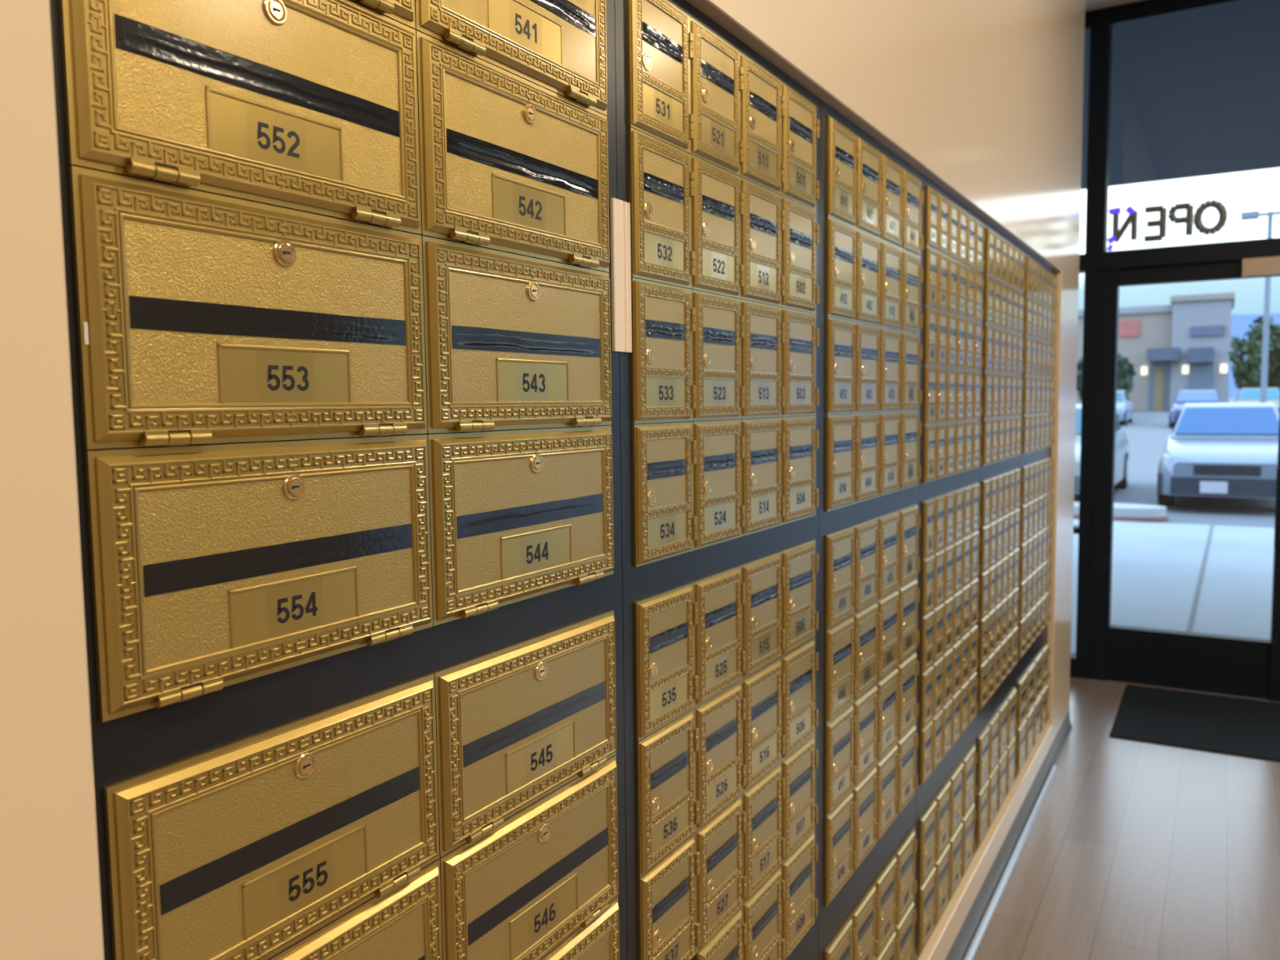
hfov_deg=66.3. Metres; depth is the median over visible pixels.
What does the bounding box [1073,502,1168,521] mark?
curb
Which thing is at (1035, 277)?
mailbox
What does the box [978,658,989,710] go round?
mailbox
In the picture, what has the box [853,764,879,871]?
mailbox
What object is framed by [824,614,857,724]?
mailbox
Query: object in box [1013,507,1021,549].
mailbox
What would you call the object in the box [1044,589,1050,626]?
mailbox
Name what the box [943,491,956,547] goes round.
mailbox
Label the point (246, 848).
mailbox
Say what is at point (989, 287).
mailbox
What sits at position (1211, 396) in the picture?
car
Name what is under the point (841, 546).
mailbox
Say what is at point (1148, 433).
parking lot
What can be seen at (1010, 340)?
mailbox
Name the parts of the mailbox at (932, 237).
number plate, panel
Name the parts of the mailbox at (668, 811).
panel, number plate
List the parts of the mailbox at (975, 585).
panel, number plate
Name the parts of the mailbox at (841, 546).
panel, number plate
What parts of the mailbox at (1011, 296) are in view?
number plate, panel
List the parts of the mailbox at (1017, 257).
number plate, panel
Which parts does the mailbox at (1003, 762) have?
number plate, panel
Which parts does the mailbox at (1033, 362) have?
panel, number plate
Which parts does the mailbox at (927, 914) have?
number plate, panel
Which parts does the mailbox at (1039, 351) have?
number plate, panel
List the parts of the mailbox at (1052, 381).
panel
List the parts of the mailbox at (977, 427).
panel, number plate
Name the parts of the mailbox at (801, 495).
panel, number plate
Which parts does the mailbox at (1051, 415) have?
panel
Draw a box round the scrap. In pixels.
[83,321,88,344]
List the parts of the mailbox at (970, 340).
panel, number plate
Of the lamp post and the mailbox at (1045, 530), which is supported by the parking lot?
the lamp post
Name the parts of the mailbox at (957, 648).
number plate, panel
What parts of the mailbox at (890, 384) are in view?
panel, number plate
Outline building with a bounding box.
[1075,292,1235,410]
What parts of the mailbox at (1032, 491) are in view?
panel, number plate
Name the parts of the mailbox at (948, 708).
panel, number plate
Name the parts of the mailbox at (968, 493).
panel, number plate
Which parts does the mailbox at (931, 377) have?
panel, number plate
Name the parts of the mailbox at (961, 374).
number plate, panel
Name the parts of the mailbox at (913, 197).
panel, number plate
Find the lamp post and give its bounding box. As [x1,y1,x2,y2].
[1240,210,1279,402]
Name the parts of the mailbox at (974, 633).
number plate, panel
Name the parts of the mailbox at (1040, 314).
panel, number plate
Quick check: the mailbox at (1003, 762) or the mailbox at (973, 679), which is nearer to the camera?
the mailbox at (973, 679)
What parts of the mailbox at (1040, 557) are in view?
panel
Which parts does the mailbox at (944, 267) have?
number plate, panel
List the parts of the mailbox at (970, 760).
plate, panel, number plate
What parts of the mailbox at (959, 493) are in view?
number plate, panel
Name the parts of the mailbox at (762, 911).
panel, number plate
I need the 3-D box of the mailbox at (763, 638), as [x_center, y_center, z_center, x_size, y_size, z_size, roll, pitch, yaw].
[0.176,0.188,1.384,0.011,0.157,0.137,2,5,31]
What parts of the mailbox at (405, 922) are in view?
panel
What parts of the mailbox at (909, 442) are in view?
number plate, panel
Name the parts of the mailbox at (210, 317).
panel, number plate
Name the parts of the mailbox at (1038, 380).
panel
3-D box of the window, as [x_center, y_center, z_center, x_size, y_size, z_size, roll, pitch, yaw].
[2.651,-1.627,4.527,0.946,1.230,0.110,2,5,31]
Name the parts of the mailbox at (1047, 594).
panel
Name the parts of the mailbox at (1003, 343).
number plate, panel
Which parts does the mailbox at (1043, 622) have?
panel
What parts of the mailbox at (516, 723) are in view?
panel, number plate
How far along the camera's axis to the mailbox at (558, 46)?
0.89 m
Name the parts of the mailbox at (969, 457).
number plate, panel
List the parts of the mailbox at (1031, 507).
panel, number plate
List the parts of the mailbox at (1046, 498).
panel, door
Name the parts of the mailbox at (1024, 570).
door, panel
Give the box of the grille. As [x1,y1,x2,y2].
[1193,464,1261,475]
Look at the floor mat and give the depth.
4.23 m
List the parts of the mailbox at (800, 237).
panel, number plate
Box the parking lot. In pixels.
[1073,398,1275,528]
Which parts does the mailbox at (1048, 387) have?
panel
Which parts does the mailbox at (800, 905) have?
panel, number plate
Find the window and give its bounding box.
[1097,0,1279,270]
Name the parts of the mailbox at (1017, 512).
number plate, panel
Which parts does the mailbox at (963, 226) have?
number plate, panel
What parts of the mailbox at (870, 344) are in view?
number plate, panel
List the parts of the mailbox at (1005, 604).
panel, number plate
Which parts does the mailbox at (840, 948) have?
panel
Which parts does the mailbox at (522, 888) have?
panel, number plate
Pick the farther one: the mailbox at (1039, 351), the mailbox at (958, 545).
the mailbox at (1039, 351)
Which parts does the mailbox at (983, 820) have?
panel, number plate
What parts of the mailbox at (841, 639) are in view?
number plate, panel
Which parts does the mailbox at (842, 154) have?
number plate, panel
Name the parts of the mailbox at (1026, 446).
plate, panel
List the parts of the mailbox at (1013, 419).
panel, number plate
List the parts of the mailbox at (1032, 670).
number plate, panel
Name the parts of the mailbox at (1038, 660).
number plate, panel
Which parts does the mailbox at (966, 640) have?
number plate, panel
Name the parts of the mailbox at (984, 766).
panel, number plate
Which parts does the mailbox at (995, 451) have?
panel, number plate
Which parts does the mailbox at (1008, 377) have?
number plate, panel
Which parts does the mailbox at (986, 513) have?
number plate, panel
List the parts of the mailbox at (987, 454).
door, number plate, panel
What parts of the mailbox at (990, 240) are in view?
number plate, panel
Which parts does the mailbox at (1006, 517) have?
number plate, panel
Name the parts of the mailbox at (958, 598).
panel, number plate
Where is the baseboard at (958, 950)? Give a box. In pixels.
[944,709,1072,959]
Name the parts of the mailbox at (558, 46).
panel, number plate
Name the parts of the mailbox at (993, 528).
panel, number plate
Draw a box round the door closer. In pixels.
[1241,256,1279,277]
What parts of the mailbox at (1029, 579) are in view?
panel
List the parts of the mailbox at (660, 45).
panel, number plate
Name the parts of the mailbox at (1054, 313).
panel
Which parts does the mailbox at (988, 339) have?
number plate, panel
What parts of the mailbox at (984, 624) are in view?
panel, number plate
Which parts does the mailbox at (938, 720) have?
panel, number plate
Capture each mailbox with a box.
[58,0,421,234]
[68,165,427,448]
[84,434,432,722]
[103,673,439,959]
[266,858,442,959]
[350,0,415,29]
[414,0,607,115]
[415,30,609,272]
[422,235,611,433]
[427,426,613,626]
[431,610,616,857]
[439,755,618,959]
[540,896,619,959]
[626,0,693,154]
[628,127,695,288]
[631,277,696,423]
[631,422,697,567]
[634,582,698,741]
[635,708,699,877]
[637,831,700,959]
[689,17,743,176]
[691,155,744,298]
[692,289,744,421]
[693,419,745,550]
[693,565,745,706]
[694,680,746,831]
[695,904,746,959]
[696,793,746,951]
[739,52,784,195]
[740,177,784,306]
[740,551,785,679]
[741,299,784,418]
[741,417,785,536]
[742,657,785,792]
[742,761,785,902]
[742,863,785,959]
[779,539,818,656]
[781,81,819,210]
[781,195,819,313]
[781,307,818,417]
[781,733,817,862]
[782,415,818,524]
[782,637,818,759]
[782,829,817,959]
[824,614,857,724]
[824,702,856,816]
[824,788,856,906]
[824,913,855,959]
[825,413,857,511]
[825,525,857,630]
[826,115,859,228]
[826,216,858,321]
[826,316,858,414]
[851,881,878,959]
[853,517,880,613]
[853,600,880,701]
[853,682,879,787]
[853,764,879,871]
[854,229,883,326]
[854,322,882,413]
[854,413,881,503]
[855,134,884,239]
[874,853,898,957]
[875,742,900,841]
[875,928,897,959]
[876,665,900,762]
[877,510,902,599]
[877,588,901,681]
[878,411,902,496]
[879,240,904,330]
[879,327,903,412]
[880,152,905,249]
[894,827,917,924]
[895,898,916,959]
[897,577,919,664]
[897,650,919,740]
[897,722,918,815]
[898,503,920,587]
[899,249,923,334]
[899,410,921,490]
[900,331,922,411]
[901,167,924,257]
[917,864,937,955]
[918,797,938,887]
[919,719,934,785]
[920,553,936,616]
[920,608,935,673]
[920,664,934,729]
[921,497,937,559]
[922,424,937,483]
[923,365,938,424]
[924,185,940,251]
[924,245,939,309]
[924,306,939,366]
[932,654,945,716]
[932,708,944,770]
[933,494,946,553]
[933,548,946,608]
[933,601,945,662]
[934,423,947,479]
[934,777,952,860]
[935,367,948,423]
[935,841,951,925]
[936,310,949,368]
[937,192,951,256]
[937,251,950,312]
[942,646,954,706]
[942,697,953,757]
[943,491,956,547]
[943,542,955,599]
[943,595,955,653]
[944,422,957,477]
[945,368,958,422]
[946,257,959,315]
[946,312,958,368]
[947,200,959,261]
[949,760,965,838]
[949,821,964,899]
[951,638,963,695]
[951,688,962,746]
[952,488,964,542]
[952,588,964,644]
[953,538,964,593]
[954,421,965,474]
[955,315,967,369]
[955,368,966,422]
[956,262,968,317]
[957,206,968,265]
[960,631,971,685]
[960,679,970,734]
[961,533,972,586]
[961,582,972,636]
[962,484,973,537]
[962,743,977,817]
[962,802,976,875]
[963,420,973,471]
[964,266,976,319]
[964,318,975,370]
[964,369,974,421]
[965,213,977,269]
[968,623,978,676]
[968,670,977,724]
[969,577,979,629]
[970,529,980,581]
[971,419,982,469]
[971,482,981,533]
[972,370,982,420]
[973,218,985,273]
[973,270,984,322]
[973,320,983,371]
[976,778,991,848]
[977,723,991,793]
[978,613,990,665]
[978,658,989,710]
[979,568,991,619]
[980,524,991,573]
[981,478,991,527]
[982,372,993,418]
[982,418,993,466]
[983,324,994,372]
[984,275,995,325]
[985,227,995,279]
[986,651,995,700]
[987,608,996,656]
[988,520,998,567]
[988,564,997,611]
[988,710,1000,775]
[988,762,999,828]
[989,475,998,523]
[990,417,999,464]
[991,280,1001,328]
[991,326,1000,373]
[991,373,1000,418]
[993,232,1002,282]
[993,644,1001,691]
[994,601,1002,648]
[995,474,1004,519]
[995,516,1004,562]
[995,559,1003,605]
[997,373,1006,417]
[997,417,1005,462]
[998,328,1007,373]
[998,697,1009,759]
[998,749,1008,810]
[999,283,1008,329]
[1000,238,1008,285]
[1000,596,1008,641]
[1000,638,1008,683]
[1001,471,1010,515]
[1001,555,1008,599]
[1002,513,1009,558]
[1003,417,1011,460]
[1004,330,1013,374]
[1004,373,1012,417]
[1005,286,1013,331]
[1005,631,1013,675]
[1006,242,1014,288]
[1006,591,1013,635]
[1006,736,1017,795]
[1007,551,1014,594]
[1007,686,1017,745]
[1008,416,1017,458]
[1008,470,1016,512]
[1008,510,1015,554]
[1009,374,1017,416]
[1010,288,1019,333]
[1010,332,1018,374]
[1011,625,1018,668]
[1012,246,1020,291]
[1012,586,1019,629]
[1013,467,1022,510]
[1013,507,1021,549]
[1013,546,1020,589]
[1014,416,1022,457]
[1015,375,1023,416]
[1016,292,1025,334]
[1016,333,1024,375]
[1016,717,1027,776]
[1017,250,1026,293]
[1017,616,1026,659]
[1017,671,1028,728]
[1018,578,1027,621]
[1019,540,1028,582]
[1020,502,1029,544]
[1021,465,1030,505]
[1022,376,1031,415]
[1022,415,1031,454]
[1023,336,1032,376]
[1024,296,1033,337]
[1025,255,1034,298]
[1025,610,1032,650]
[1026,537,1034,577]
[1026,573,1033,613]
[1026,660,1036,715]
[1026,706,1035,759]
[1027,462,1035,502]
[1027,500,1034,539]
[1028,414,1036,453]
[1029,376,1036,414]
[1030,298,1038,338]
[1030,337,1037,377]
[1031,260,1039,301]
[1031,533,1039,572]
[1031,568,1038,608]
[1031,604,1037,644]
[1032,497,1039,536]
[1033,461,1039,499]
[1033,693,1042,746]
[1034,377,1041,414]
[1034,413,1041,451]
[1034,650,1043,702]
[1035,301,1043,340]
[1035,339,1042,377]
[1035,599,1042,638]
[1036,264,1044,303]
[1036,564,1043,602]
[1037,529,1043,567]
[1038,459,1044,496]
[1038,494,1044,532]
[1039,413,1045,449]
[1040,303,1048,342]
[1040,341,1047,377]
[1040,377,1046,413]
[1040,560,1047,597]
[1040,595,1046,631]
[1040,641,1049,691]
[1040,683,1048,733]
[1041,267,1048,306]
[1041,492,1048,529]
[1041,526,1048,563]
[1042,457,1049,494]
[1043,413,1050,448]
[1044,342,1052,377]
[1044,377,1051,413]
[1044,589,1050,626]
[1045,306,1052,343]
[1045,556,1051,592]
[1046,270,1053,308]
[1046,523,1052,559]
[1047,456,1053,492]
[1047,489,1053,525]
[1048,378,1055,413]
[1048,413,1054,447]
[1049,343,1056,378]
[1050,274,1057,310]
[1050,309,1057,344]
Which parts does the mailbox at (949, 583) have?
panel, number plate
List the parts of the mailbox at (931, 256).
number plate, panel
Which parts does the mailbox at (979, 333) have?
number plate, panel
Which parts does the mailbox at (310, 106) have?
panel, number plate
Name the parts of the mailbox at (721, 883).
panel, number plate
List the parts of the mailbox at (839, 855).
number plate, panel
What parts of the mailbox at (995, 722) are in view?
plate, number plate, panel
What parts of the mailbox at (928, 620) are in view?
number plate, panel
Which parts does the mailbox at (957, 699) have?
number plate, panel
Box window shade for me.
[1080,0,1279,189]
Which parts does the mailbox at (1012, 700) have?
plate, number plate, panel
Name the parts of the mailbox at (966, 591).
number plate, panel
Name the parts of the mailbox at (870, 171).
number plate, panel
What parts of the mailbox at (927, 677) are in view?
number plate, panel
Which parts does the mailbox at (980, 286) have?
number plate, panel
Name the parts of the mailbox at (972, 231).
panel, number plate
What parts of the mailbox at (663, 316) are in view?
panel, number plate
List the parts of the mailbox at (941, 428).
number plate, panel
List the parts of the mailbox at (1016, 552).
number plate, panel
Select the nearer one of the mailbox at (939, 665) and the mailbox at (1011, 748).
the mailbox at (939, 665)
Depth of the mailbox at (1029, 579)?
3.32 m
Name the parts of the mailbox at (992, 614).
panel, number plate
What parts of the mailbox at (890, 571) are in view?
panel, number plate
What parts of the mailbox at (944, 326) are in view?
panel, number plate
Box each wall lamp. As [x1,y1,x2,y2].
[1141,366,1147,374]
[1182,364,1189,373]
[1219,364,1226,373]
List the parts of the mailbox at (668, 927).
panel, number plate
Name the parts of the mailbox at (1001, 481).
number plate, panel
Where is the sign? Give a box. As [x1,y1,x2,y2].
[1106,200,1227,251]
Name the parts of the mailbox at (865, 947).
panel, number plate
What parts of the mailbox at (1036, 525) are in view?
panel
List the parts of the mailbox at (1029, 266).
number plate, panel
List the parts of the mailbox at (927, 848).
panel, number plate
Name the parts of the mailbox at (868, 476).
panel, number plate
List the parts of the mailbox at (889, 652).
number plate, panel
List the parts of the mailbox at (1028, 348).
number plate, panel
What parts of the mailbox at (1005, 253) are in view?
number plate, panel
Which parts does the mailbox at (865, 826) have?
panel, number plate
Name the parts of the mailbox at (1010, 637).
panel, number plate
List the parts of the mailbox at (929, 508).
panel, number plate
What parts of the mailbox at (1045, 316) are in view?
panel, number plate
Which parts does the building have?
shop door, tower cornice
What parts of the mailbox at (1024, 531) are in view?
door, panel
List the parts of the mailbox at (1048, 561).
panel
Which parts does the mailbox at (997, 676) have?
panel, number plate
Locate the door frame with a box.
[1070,8,1103,679]
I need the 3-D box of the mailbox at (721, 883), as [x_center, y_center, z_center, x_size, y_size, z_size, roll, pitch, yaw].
[0.109,0.514,1.290,0.011,0.157,0.137,2,5,31]
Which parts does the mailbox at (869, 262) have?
panel, number plate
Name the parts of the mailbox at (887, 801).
number plate, panel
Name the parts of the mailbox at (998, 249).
number plate, panel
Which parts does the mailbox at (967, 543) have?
panel, number plate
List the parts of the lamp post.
cross arm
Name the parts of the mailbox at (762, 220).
panel, number plate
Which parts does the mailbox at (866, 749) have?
number plate, panel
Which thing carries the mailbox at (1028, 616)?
attached to the rack at (1024, 662)
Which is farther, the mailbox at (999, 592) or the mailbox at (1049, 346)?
the mailbox at (1049, 346)
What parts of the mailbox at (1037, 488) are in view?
panel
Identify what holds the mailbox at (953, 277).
in the rack at (926, 793)
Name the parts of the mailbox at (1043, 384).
panel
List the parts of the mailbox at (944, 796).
plate, number plate, panel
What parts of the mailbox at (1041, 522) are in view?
panel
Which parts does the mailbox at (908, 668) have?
number plate, panel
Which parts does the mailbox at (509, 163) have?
panel, number plate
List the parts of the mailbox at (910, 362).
number plate, panel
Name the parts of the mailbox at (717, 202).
panel, number plate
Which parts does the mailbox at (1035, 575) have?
panel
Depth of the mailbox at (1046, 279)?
3.42 m
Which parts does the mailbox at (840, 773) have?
number plate, panel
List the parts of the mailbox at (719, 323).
panel, number plate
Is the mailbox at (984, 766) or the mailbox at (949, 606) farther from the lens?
the mailbox at (984, 766)
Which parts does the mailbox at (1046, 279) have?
panel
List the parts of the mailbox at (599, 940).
panel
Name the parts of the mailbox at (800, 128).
panel, number plate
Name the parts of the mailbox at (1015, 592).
panel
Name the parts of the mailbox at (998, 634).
number plate, panel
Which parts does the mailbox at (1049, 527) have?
panel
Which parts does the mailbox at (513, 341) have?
panel, number plate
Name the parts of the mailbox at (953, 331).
panel, number plate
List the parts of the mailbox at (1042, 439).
panel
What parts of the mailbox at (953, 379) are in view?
panel, number plate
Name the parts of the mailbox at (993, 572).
panel, number plate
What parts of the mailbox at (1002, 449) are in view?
number plate, panel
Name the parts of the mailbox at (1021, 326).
panel, number plate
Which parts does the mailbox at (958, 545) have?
panel, number plate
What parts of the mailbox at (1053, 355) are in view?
panel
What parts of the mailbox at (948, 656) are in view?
number plate, panel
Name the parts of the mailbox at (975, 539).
panel, number plate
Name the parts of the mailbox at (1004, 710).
plate, number plate, panel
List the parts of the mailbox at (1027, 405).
number plate, panel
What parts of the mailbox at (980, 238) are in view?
number plate, panel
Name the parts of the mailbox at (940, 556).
number plate, panel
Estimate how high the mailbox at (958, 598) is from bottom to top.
0.125 m
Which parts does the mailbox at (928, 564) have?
panel, number plate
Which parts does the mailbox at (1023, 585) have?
door, panel, number plate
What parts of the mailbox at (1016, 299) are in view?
number plate, panel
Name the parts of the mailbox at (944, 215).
number plate, panel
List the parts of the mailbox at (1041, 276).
panel, number plate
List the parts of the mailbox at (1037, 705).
number plate, panel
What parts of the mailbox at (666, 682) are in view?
panel, number plate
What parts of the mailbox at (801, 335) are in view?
panel, number plate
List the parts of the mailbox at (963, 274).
number plate, panel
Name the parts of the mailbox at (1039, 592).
panel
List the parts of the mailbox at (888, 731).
number plate, panel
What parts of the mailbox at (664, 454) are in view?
panel, number plate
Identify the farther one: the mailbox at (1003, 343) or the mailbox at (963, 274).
the mailbox at (1003, 343)
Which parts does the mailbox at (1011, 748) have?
number plate, panel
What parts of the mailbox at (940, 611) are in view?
number plate, panel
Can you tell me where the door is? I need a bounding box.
[1087,260,1279,702]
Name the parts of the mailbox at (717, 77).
panel, number plate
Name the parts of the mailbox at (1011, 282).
number plate, panel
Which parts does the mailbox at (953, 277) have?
panel, number plate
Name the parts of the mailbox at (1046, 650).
number plate, panel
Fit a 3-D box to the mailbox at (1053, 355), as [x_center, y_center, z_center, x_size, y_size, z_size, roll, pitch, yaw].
[1.523,-0.438,3.618,0.009,0.125,0.103,2,5,31]
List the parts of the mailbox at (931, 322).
number plate, panel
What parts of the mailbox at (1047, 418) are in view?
panel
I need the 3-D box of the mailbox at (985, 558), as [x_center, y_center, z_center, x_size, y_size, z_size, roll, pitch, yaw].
[0.950,0.188,2.689,0.009,0.125,0.091,2,5,31]
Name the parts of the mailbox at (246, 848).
panel, number plate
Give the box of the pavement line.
[1186,524,1214,631]
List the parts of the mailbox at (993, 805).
number plate, panel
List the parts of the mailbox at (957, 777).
plate, number plate, panel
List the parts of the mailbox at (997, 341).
number plate, panel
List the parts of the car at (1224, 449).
license plate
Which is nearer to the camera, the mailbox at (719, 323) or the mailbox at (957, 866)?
the mailbox at (719, 323)
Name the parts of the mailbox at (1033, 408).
panel, number plate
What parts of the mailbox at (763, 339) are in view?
panel, number plate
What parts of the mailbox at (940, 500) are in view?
number plate, panel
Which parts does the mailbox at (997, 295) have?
number plate, panel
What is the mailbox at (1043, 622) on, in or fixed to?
attached to the rack at (1024, 662)
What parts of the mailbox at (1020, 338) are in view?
panel, number plate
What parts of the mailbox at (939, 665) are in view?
panel, number plate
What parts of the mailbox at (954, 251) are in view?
number plate, panel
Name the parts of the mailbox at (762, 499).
panel, number plate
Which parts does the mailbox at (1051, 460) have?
panel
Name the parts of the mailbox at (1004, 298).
number plate, panel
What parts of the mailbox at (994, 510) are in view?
number plate, panel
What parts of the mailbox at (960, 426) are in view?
number plate, panel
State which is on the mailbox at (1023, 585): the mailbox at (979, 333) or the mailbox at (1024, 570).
the mailbox at (1024, 570)
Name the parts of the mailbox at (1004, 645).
panel, number plate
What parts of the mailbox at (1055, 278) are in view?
panel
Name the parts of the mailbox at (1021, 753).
number plate, panel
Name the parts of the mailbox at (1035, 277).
panel, number plate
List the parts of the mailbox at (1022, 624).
door, panel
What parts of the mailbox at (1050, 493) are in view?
panel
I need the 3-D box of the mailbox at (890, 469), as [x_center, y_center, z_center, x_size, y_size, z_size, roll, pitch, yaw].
[0.483,-0.052,1.888,0.011,0.157,0.137,2,5,31]
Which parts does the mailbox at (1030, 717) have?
number plate, panel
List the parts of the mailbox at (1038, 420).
panel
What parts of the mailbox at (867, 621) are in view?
panel, number plate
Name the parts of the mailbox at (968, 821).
number plate, panel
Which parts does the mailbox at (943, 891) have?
number plate, panel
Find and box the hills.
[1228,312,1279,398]
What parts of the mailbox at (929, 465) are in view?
panel, number plate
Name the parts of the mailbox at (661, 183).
panel, number plate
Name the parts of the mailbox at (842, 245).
panel, number plate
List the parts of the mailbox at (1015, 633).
panel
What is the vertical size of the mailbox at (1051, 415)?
0.125 m
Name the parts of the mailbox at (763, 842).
panel, number plate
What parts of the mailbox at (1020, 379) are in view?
number plate, panel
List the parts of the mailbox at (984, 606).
door, number plate, panel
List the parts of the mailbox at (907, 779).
number plate, panel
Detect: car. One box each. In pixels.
[1074,404,1128,493]
[1115,390,1133,425]
[1156,402,1279,505]
[1168,389,1221,427]
[1235,387,1279,413]
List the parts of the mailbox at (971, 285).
panel, number plate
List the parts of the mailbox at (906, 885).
plate, number plate, panel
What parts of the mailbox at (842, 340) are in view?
number plate, panel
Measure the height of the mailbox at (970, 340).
0.125 m
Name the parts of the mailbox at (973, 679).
number plate, panel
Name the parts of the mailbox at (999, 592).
number plate, panel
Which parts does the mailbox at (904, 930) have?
panel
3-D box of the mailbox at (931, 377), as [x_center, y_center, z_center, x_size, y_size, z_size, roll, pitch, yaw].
[0.636,-0.184,2.138,0.010,0.125,0.091,2,5,31]
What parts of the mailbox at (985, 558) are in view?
number plate, panel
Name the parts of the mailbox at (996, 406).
number plate, panel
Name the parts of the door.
handle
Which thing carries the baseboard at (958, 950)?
attached to the wall
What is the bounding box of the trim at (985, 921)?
[964,764,1057,959]
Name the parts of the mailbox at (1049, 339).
panel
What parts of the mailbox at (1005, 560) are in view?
number plate, panel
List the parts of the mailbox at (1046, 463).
panel, door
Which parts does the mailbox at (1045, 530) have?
panel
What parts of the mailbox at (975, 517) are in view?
number plate, panel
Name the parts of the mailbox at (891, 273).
panel, number plate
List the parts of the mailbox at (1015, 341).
number plate, panel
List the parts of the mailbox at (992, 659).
panel, number plate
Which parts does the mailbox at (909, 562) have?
panel, number plate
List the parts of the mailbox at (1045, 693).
panel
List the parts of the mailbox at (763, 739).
panel, number plate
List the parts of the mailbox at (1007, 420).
number plate, panel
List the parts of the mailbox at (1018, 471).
panel, number plate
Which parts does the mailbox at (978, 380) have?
number plate, panel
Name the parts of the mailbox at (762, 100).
panel, number plate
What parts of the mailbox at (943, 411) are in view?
number plate, panel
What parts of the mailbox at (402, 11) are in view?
door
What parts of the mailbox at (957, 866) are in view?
number plate, panel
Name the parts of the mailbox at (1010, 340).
number plate, panel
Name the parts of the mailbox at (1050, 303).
panel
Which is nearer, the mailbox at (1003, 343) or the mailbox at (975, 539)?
the mailbox at (975, 539)
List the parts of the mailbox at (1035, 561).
panel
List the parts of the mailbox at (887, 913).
plate, number plate, panel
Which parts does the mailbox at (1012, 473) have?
number plate, panel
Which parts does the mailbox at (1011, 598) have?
panel, number plate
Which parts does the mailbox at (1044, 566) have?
panel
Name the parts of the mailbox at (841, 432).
panel, number plate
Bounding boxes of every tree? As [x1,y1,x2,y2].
[1076,351,1136,400]
[1227,315,1279,391]
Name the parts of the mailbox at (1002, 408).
number plate, panel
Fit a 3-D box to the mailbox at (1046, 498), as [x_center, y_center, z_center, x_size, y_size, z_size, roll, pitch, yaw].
[1.476,0.112,3.571,0.009,0.125,0.103,2,5,31]
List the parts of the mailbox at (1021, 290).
panel, number plate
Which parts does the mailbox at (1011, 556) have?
panel, number plate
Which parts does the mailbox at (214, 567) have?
panel, number plate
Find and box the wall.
[0,0,1085,959]
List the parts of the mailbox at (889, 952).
panel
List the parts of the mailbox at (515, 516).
panel, number plate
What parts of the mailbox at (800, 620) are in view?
panel, number plate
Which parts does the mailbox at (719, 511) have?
panel, number plate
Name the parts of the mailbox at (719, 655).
panel, number plate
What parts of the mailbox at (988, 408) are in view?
number plate, panel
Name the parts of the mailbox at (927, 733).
panel, number plate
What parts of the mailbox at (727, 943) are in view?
panel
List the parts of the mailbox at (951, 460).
panel, number plate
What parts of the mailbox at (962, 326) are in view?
panel, number plate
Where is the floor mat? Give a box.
[1108,684,1279,762]
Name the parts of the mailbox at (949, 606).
number plate, panel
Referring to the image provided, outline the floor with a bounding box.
[973,519,1279,959]
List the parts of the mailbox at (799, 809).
panel, number plate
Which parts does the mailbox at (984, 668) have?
panel, number plate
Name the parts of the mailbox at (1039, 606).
panel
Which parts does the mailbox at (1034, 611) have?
panel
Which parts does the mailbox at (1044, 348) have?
number plate, panel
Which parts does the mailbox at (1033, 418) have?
panel, number plate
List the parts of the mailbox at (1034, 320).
panel, number plate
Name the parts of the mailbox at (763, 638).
panel, number plate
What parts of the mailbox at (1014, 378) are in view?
number plate, panel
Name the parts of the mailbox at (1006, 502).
number plate, panel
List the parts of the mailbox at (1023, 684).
number plate, panel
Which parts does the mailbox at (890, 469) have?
panel, number plate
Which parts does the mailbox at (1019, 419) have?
number plate, panel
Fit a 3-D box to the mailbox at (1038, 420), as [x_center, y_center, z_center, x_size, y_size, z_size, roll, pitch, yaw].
[1.366,-0.163,3.370,0.009,0.125,0.103,2,5,31]
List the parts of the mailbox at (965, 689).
number plate, panel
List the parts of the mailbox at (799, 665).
panel, number plate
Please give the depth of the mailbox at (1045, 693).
3.69 m
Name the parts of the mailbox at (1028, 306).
number plate, panel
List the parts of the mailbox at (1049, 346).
panel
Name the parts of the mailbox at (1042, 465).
panel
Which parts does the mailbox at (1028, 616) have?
panel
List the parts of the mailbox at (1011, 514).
panel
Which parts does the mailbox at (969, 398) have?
panel, number plate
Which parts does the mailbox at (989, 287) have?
number plate, panel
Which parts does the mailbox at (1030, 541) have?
number plate, panel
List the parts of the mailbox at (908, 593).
number plate, panel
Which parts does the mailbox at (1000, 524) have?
number plate, panel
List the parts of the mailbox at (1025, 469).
number plate, panel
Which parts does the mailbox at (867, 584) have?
panel, number plate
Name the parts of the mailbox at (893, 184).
number plate, panel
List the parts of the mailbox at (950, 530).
panel, number plate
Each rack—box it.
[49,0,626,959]
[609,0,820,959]
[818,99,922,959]
[915,174,983,959]
[973,219,1024,855]
[1014,248,1055,781]
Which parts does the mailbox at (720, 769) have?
panel, number plate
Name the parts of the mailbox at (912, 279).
panel, number plate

